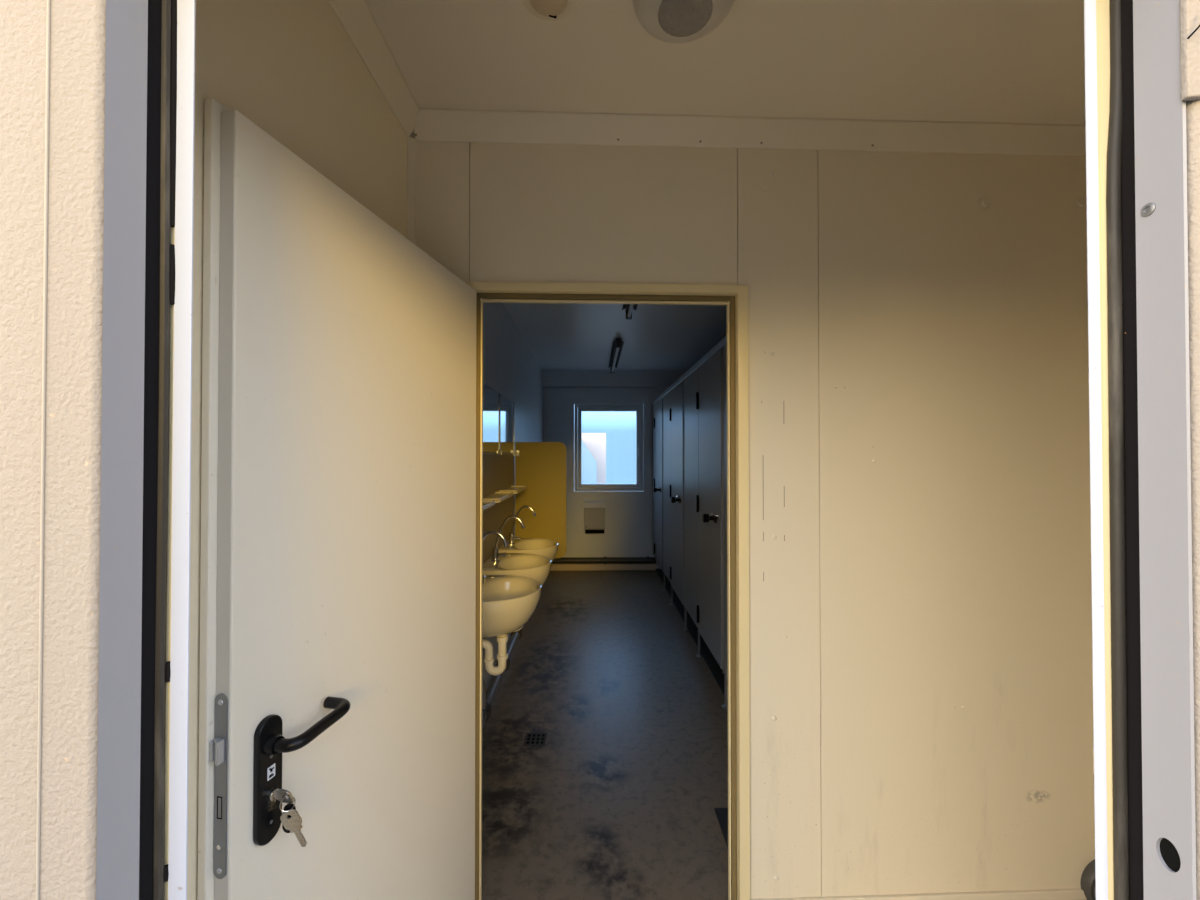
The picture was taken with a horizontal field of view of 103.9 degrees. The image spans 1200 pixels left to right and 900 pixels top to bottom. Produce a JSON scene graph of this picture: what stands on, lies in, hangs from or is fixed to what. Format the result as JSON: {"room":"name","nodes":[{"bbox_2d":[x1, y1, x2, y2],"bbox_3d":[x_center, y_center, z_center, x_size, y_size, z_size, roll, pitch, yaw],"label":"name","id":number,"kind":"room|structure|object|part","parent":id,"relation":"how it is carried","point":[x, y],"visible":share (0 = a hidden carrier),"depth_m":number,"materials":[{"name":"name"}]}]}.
{"room":"building entrance","nodes":[
{"label":"building entrance","id":0,"kind":"room"},
{"bbox_2d":[187,0,409,899],"bbox_3d":[-0.665,0.206,1.028,0.120,2.550,1.020,0,-1,-1],"label":"wall","id":1,"kind":"structure","parent":0,"point":[290,67],"depth_m":0.90,"materials":[{"name":"beige paint"}]},
{"bbox_2d":[328,0,418,136],"bbox_3d":[-0.581,-1.034,1.012,0.048,0.072,0.960,0,-1,-1],"label":"trim","id":2,"kind":"structure","parent":1,"relation":"attached to","point":[355,16],"depth_m":1.23,"materials":[{"name":"beige paint"}]},
{"bbox_2d":[407,137,415,244],"bbox_3d":[-0.601,0.246,1.488,0.022,2.480,0.020,0,-1,-2],"label":"trim","id":3,"kind":"structure","parent":1,"relation":"attached to","point":[411,142],"depth_m":1.50,"materials":[{"name":"beige paint"}]},
{"bbox_2d":[482,302,542,691],"bbox_3d":[-0.742,0.235,3.842,0.080,2.550,4.610,0,-1,-1],"label":"wall","id":4,"kind":"structure","parent":0,"point":[510,368],"depth_m":3.77,"materials":[{"name":"white"}]},
{"bbox_2d":[483,500,494,510],"bbox_3d":[-0.610,0.304,2.258,0.126,0.080,0.472,0,-1,-1],"label":"shelf","id":5,"kind":"object","parent":4,"relation":"attached to","point":[487,504],"visible":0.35,"depth_m":2.38,"materials":[{"name":"beige ceramic"}]},
{"bbox_2d":[483,383,499,454],"bbox_3d":[-0.679,-0.179,2.890,0.018,0.416,0.587,0,-1,-1],"label":"mirror","id":6,"kind":"object","parent":4,"relation":"attached to","point":[491,398],"visible":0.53,"depth_m":2.94,"materials":[{"name":"clear glass"}]},
{"bbox_2d":[483,492,512,502],"bbox_3d":[-0.618,0.310,2.828,0.126,0.080,0.472,0,-1,-1],"label":"shelf","id":7,"kind":"object","parent":4,"relation":"attached to","point":[498,497],"visible":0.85,"depth_m":2.83,"materials":[{"name":"beige ceramic"}]},
{"bbox_2d":[483,454,513,563],"bbox_3d":[-0.683,0.402,2.776,0.006,0.755,2.080,0,-1,-1],"label":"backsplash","id":8,"kind":"structure","parent":4,"relation":"attached to","point":[498,470],"depth_m":3.11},
{"bbox_2d":[482,625,523,727],"bbox_3d":[-0.638,1.224,3.788,0.105,0.383,4.180,0,-1,-1],"label":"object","id":9,"kind":"structure","parent":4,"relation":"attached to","point":[488,697],"depth_m":2.67,"materials":[{"name":"grey metal"}]},
{"bbox_2d":[499,394,514,454],"bbox_3d":[-0.688,-0.172,3.482,0.018,0.416,0.582,0,-1,-1],"label":"mirror","id":10,"kind":"object","parent":4,"relation":"attached to","point":[507,408],"visible":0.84,"depth_m":3.48,"materials":[{"name":"clear glass"}]},
{"bbox_2d":[482,530,541,675],"bbox_3d":[-0.478,0.726,2.236,0.396,0.686,0.455,0,-1,-1],"label":"washbasin","id":11,"kind":"object","parent":4,"relation":"attached to","point":[509,602],"visible":0.68,"depth_m":2.21,"materials":[{"name":"beige ceramic"}]},
{"bbox_2d":[483,530,507,582],"bbox_3d":[-0.538,0.519,2.237,0.198,0.272,0.052,0,-1,-1],"label":"tap","id":12,"kind":"object","parent":11,"relation":"on","point":[486,534],"depth_m":2.23,"materials":[{"name":"silver metal"}]},
{"bbox_3d":[-0.475,0.758,2.235,0.391,0.211,0.455,0,-1,-1],"label":"bowl","id":13,"kind":"part","parent":11,"relation":"part of","materials":[{"name":"beige ceramic"}]},
{"bbox_2d":[499,486,526,493],"bbox_3d":[-0.627,0.316,3.428,0.126,0.080,0.472,0,-1,-1],"label":"shelf","id":14,"kind":"object","parent":4,"relation":"attached to","point":[515,489],"visible":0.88,"depth_m":3.41,"materials":[{"name":"beige ceramic"}]},
{"bbox_2d":[483,516,551,631],"bbox_3d":[-0.486,0.732,2.786,0.396,0.686,0.455,0,-1,-1],"label":"washbasin","id":15,"kind":"object","parent":4,"relation":"attached to","point":[536,567],"visible":0.52,"depth_m":2.78,"materials":[{"name":"beige ceramic"}]},
{"bbox_2d":[491,516,524,562],"bbox_3d":[-0.546,0.525,2.787,0.198,0.272,0.052,0,-1,-1],"label":"tap","id":16,"kind":"object","parent":15,"relation":"on","point":[495,555],"depth_m":2.78,"materials":[{"name":"silver metal"}]},
{"bbox_3d":[-0.483,0.764,2.785,0.391,0.211,0.455,0,-1,-1],"label":"bowl","id":17,"kind":"part","parent":15,"relation":"part of","materials":[{"name":"beige ceramic"}]},
{"bbox_2d":[499,506,557,561],"bbox_3d":[-0.494,0.738,3.336,0.396,0.686,0.455,0,-1,-1],"label":"washbasin","id":18,"kind":"object","parent":4,"relation":"attached to","point":[545,547],"visible":0.54,"depth_m":3.33,"materials":[{"name":"beige ceramic"}]},
{"bbox_2d":[508,506,535,544],"bbox_3d":[-0.554,0.531,3.337,0.198,0.272,0.052,0,-1,-1],"label":"tap","id":19,"kind":"object","parent":18,"relation":"on","point":[511,535],"depth_m":3.33,"materials":[{"name":"silver metal"}]},
{"bbox_3d":[-0.491,0.769,3.335,0.391,0.211,0.455,0,-1,-1],"label":"bowl","id":20,"kind":"part","parent":18,"relation":"part of","materials":[{"name":"beige ceramic"}]},
{"bbox_2d":[514,442,565,557],"bbox_3d":[-0.488,0.408,3.829,0.428,0.945,0.036,0,-1,-1],"label":"privacy screen","id":21,"kind":"object","parent":4,"relation":"attached to","point":[540,467],"visible":0.7,"depth_m":3.82,"materials":[{"name":"yellow plastic"}]},
{"bbox_2d":[0,0,1199,899],"bbox_3d":[0.393,0.160,0.481,4.000,2.870,0.106,0,-1,-1],"label":"wall","id":22,"kind":"structure","parent":0,"point":[53,52],"depth_m":0.43,"materials":[{"name":"beige paint"}]},
{"bbox_2d":[96,0,1195,899],"bbox_3d":[0.054,0.470,0.465,1.024,2.110,0.070,0,-1,-1],"label":"door frame","id":23,"kind":"structure","parent":22,"relation":"in","point":[1135,112],"depth_m":0.48,"materials":[{"name":"grey metal"}]},
{"bbox_2d":[1187,25,1199,38],"bbox_3d":[0.554,-0.395,0.435,0.015,0.025,0.002,0,-1,28],"label":"cable","id":24,"kind":"object","parent":22,"relation":"attached to","point":[1197,28],"visible":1,"depth_m":0.43,"materials":[{"name":"black rubber"}]},
{"bbox_2d":[482,569,727,899],"bbox_3d":[0.583,1.538,3.844,2.720,0.064,4.618,0,-1,-1],"label":"floor","id":25,"kind":"structure","parent":0,"point":[629,777],"depth_m":2.31,"materials":[{"name":"grey concrete"}]},
{"bbox_2d":[523,733,546,745],"bbox_3d":[-0.333,1.495,2.430,0.110,0.003,0.110,0,-1,-1],"label":"floor drain","id":26,"kind":"object","parent":25,"relation":"on","point":[531,739],"visible":1,"depth_m":2.42,"materials":[{"name":"grey metal"}]},
{"bbox_2d":[662,391,674,604],"bbox_3d":[1.262,0.469,4.863,1.164,2.105,0.577,0,-1,-1],"label":"divider","id":27,"kind":"object","parent":25,"relation":"on","point":[667,398],"visible":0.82,"depth_m":4.82,"materials":[{"name":"grey laminate"}]},
{"bbox_2d":[670,381,683,604],"bbox_3d":[0.667,0.365,4.261,0.104,1.890,0.604,0,-1,-1],"label":"door","id":28,"kind":"structure","parent":27,"relation":"attached to","point":[676,410],"depth_m":4.21,"materials":[{"name":"grey laminate"}]},
{"bbox_3d":[0.656,0.433,4.078,0.078,0.060,0.060,0,-1,-1],"label":"knob","id":29,"kind":"part","parent":28,"relation":"part of","materials":[{"name":"black plastic"}]},
{"bbox_2d":[683,367,702,657],"bbox_3d":[1.279,0.456,3.683,1.164,2.105,0.577,0,-1,-1],"label":"divider","id":30,"kind":"object","parent":25,"relation":"on","point":[690,383],"visible":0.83,"depth_m":3.65,"materials":[{"name":"grey laminate"}]},
{"bbox_2d":[696,350,721,668],"bbox_3d":[0.684,0.352,3.081,0.104,1.890,0.604,0,-1,-1],"label":"door","id":31,"kind":"structure","parent":30,"relation":"attached to","point":[709,396],"depth_m":3.02,"materials":[{"name":"grey laminate"}]},
{"bbox_3d":[0.674,0.420,2.898,0.078,0.060,0.060,0,-1,-1],"label":"knob","id":32,"kind":"part","parent":31,"relation":"part of","materials":[{"name":"black plastic"}]},
{"bbox_2d":[714,808,727,847],"bbox_3d":[0.594,1.485,1.781,0.238,0.008,0.335,0,-1,-1],"label":"floor mat","id":33,"kind":"object","parent":25,"relation":"on","point":[721,813],"visible":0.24,"depth_m":1.88,"materials":[{"name":"grey rubber"}]},
{"bbox_2d":[722,344,727,708],"bbox_3d":[1.301,0.441,2.226,1.164,2.105,1.117,0,-1,-1],"label":"divider","id":34,"kind":"object","parent":25,"relation":"on","point":[724,349],"visible":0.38,"depth_m":2.73,"materials":[{"name":"grey laminate"}]},
{"bbox_2d":[652,336,726,405],"bbox_3d":[0.721,-0.617,3.843,0.040,0.045,4.410,0,-1,-1],"label":"rail","id":35,"kind":"object","parent":34,"relation":"on","point":[723,342],"visible":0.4,"depth_m":3.44,"materials":[{"name":"silver metal"}]},
{"bbox_2d":[542,370,685,568],"bbox_3d":[0.547,0.259,6.086,2.725,2.550,0.160,0,-1,-1],"label":"wall","id":36,"kind":"structure","parent":0,"point":[628,514],"depth_m":6.04,"materials":[{"name":"white paint"}]},
{"bbox_2d":[584,500,604,533],"bbox_3d":[-0.067,0.851,5.980,0.264,0.407,0.118,0,-1,-1],"label":"dispenser","id":37,"kind":"object","parent":36,"relation":"attached to","point":[594,511],"visible":1,"depth_m":5.92,"materials":[{"name":"grey plastic"}]},
{"bbox_2d":[585,530,603,533],"bbox_3d":[-0.067,1.032,5.983,0.244,0.046,0.105,0,-1,-1],"label":"outlet","id":38,"kind":"object","parent":37,"relation":"attached to","point":[586,531],"depth_m":5.93,"materials":[{"name":"black plastic"}]},
{"bbox_3d":[-0.067,0.689,5.983,0.264,0.083,0.115,0,-1,-1],"label":"lid","id":39,"kind":"part","parent":37,"relation":"part of","materials":[{"name":"white plastic"}]},
{"bbox_3d":[-0.022,0.341,6.047,1.355,2.265,0.020,0,-1,-1],"label":"lining panel","id":40,"kind":"part","parent":36,"relation":"part of","materials":[{"name":"white paint"}]},
{"bbox_2d":[550,563,655,570],"bbox_3d":[-0.012,1.489,5.993,1.445,0.088,0.105,0,-1,-1],"label":"baseboard","id":41,"kind":"structure","parent":36,"relation":"attached to","point":[554,566],"depth_m":5.95,"materials":[{"name":"beige"}]},
{"bbox_2d":[552,556,655,563],"bbox_3d":[0.031,1.405,5.988,1.360,0.092,0.094,0,-1,-1],"label":"pipe","id":42,"kind":"object","parent":36,"relation":"attached to","point":[647,559],"visible":0.83,"depth_m":5.96,"materials":[{"name":"grey metal"}]},
{"bbox_2d":[574,404,643,490],"bbox_3d":[0.115,-0.032,6.044,0.888,1.118,0.158,0,-1,-1],"label":"window","id":43,"kind":"structure","parent":36,"relation":"in","point":[578,408],"depth_m":6.03,"materials":[{"name":"white"}]},
{"bbox_2d":[652,404,654,556],"bbox_3d":[0.690,0.377,5.899,0.026,1.900,0.313,0,-1,-1],"label":"post","id":44,"kind":"object","parent":36,"relation":"attached to","point":[653,406],"visible":0.5,"depth_m":5.94,"materials":[{"name":"grey laminate"}]},
{"bbox_2d":[653,398,662,570],"bbox_3d":[0.649,0.377,5.441,0.104,1.890,0.604,0,-1,-1],"label":"door","id":45,"kind":"structure","parent":44,"relation":"attached to","point":[658,420],"depth_m":5.35,"materials":[{"name":"grey laminate"}]},
{"bbox_2d":[365,0,1085,370],"bbox_3d":[0.591,-1.085,3.336,2.720,0.080,5.690,0,-1,-1],"label":"ceiling","id":46,"kind":"structure","parent":0,"point":[981,61],"depth_m":1.32,"materials":[{"name":"beige paint"}]},
{"bbox_2d":[522,0,576,20],"bbox_3d":[-0.119,-1.050,1.084,0.140,0.038,0.140,0,-1,-1],"label":"smoke detector","id":47,"kind":"object","parent":46,"relation":"attached to","point":[549,10],"visible":1,"depth_m":1.10,"materials":[{"name":"beige plastic"}]},
{"bbox_2d":[608,338,623,372],"bbox_3d":[0.162,-0.985,5.034,0.104,0.085,1.400,0,-1,-1],"label":"tube light","id":48,"kind":"object","parent":46,"relation":"attached to","point":[617,345],"visible":1,"depth_m":4.82,"materials":[{"name":"grey plastic"}]},
{"bbox_2d":[622,304,637,319],"bbox_3d":[0.221,-1.009,2.764,0.104,0.085,1.400,0,-1,-1],"label":"tube light","id":49,"kind":"object","parent":46,"relation":"attached to","point":[628,308],"visible":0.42,"depth_m":3.35,"materials":[{"name":"grey plastic"}]},
{"bbox_2d":[633,0,734,42],"bbox_3d":[0.197,-1.036,1.089,0.243,0.066,0.243,0,-1,-1],"label":"ceiling lamp","id":50,"kind":"object","parent":46,"relation":"attached to","point":[670,21],"visible":1,"depth_m":1.10,"materials":[{"name":"beige plastic"}]},
{"bbox_2d":[410,130,1094,899],"bbox_3d":[0.636,0.211,1.570,2.580,2.550,0.080,0,-1,-2],"label":"wall","id":51,"kind":"structure","parent":0,"point":[921,653],"depth_m":1.55,"materials":[{"name":"beige paint"}]},
{"bbox_2d":[465,282,749,899],"bbox_3d":[0.021,0.474,1.526,0.923,2.023,0.044,0,-1,-2],"label":"door frame","id":52,"kind":"structure","parent":51,"relation":"in","point":[735,297],"depth_m":1.53,"materials":[{"name":"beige metal"}]},
{"bbox_2d":[197,98,476,899],"bbox_3d":[-0.461,0.472,1.100,0.112,1.995,0.843,0,-1,11],"label":"door","id":53,"kind":"structure","parent":52,"relation":"attached to","point":[338,559],"depth_m":0.89,"materials":[{"name":"white paint"}]},
{"bbox_3d":[-0.567,0.502,0.703,0.021,0.274,0.002,0,-1,11],"label":"lock plate","id":54,"kind":"part","parent":53,"relation":"part of","materials":[{"name":"silver metal"}]},
{"bbox_2d":[270,788,294,803],"bbox_3d":[-0.517,0.553,0.753,0.056,0.030,0.015,0,-1,10],"label":"key","id":55,"kind":"object","parent":53,"relation":"in","point":[279,794],"visible":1,"depth_m":0.75,"materials":[{"name":"silver metal"}]},
{"bbox_2d":[280,796,295,811],"bbox_3d":[-0.499,0.565,0.751,0.021,0.025,0.002,0,-1,-29],"label":"ring","id":56,"kind":"object","parent":55,"relation":"hanging from","point":[286,796],"visible":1,"depth_m":0.75,"materials":[{"name":"silver metal"}]},
{"bbox_2d":[282,803,295,832],"bbox_3d":[-0.506,0.599,0.765,0.021,0.046,0.004,0,-1,7],"label":"tag","id":57,"kind":"object","parent":56,"relation":"hanging from","point":[288,806],"visible":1,"depth_m":0.76,"materials":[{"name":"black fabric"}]},
{"bbox_2d":[280,809,306,846],"bbox_3d":[-0.493,0.609,0.756,0.040,0.063,0.008,0,-1,-1],"label":"key","id":58,"kind":"object","parent":56,"relation":"hanging from","point":[294,822],"visible":1,"depth_m":0.75,"materials":[{"name":"silver metal"}]},
{"bbox_3d":[-0.492,0.472,0.807,0.060,0.029,0.146,0,-1,11],"label":"lever handle","id":59,"kind":"part","parent":53,"relation":"part of","materials":[{"name":"black plastic"}]},
{"bbox_2d":[414,109,1085,155],"bbox_3d":[0.643,-1.028,1.529,2.470,0.072,0.049,0,-1,-2],"label":"trim","id":60,"kind":"structure","parent":51,"relation":"attached to","point":[438,125],"depth_m":1.52,"materials":[{"name":"beige paint"}]},
{"bbox_2d":[978,196,991,210],"bbox_3d":[1.288,-0.825,1.569,0.048,0.048,0.008,0,-1,-2],"label":"washer","id":61,"kind":"object","parent":51,"relation":"in","point":[984,202],"depth_m":1.57,"materials":[{"name":"beige paint"}]},
{"bbox_2d":[1073,196,1086,210],"bbox_3d":[1.618,-0.831,1.581,0.048,0.048,0.008,0,-1,-2],"label":"washer","id":62,"kind":"object","parent":51,"relation":"in","point":[1079,202],"depth_m":1.58,"materials":[{"name":"beige paint"}]},
{"bbox_2d":[1080,859,1095,899],"bbox_3d":[1.683,1.438,1.529,0.174,0.172,0.068,0,-1,-2],"label":"wall cap","id":63,"kind":"object","parent":51,"relation":"attached to","point":[1088,881],"visible":0.18,"depth_m":1.54,"materials":[{"name":"grey plastic"}]},
{"label":"outside","id":64,"kind":"structure","parent":0,"visible":0},
{"bbox_3d":[0.341,1.454,-23.014,120.000,0.150,74.000,0,-1,-1],"label":"ground","id":65,"kind":"structure","parent":64,"visible":0},
{"bbox_2d":[582,433,605,483],"bbox_3d":[-2.965,0.642,13.101,6.260,2.230,1.500,0,-1,-1],"label":"cabin","id":66,"kind":"object","parent":65,"relation":"on","point":[593,444],"visible":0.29,"depth_m":13.00,"materials":[{"name":"grey paint"}]}
]}

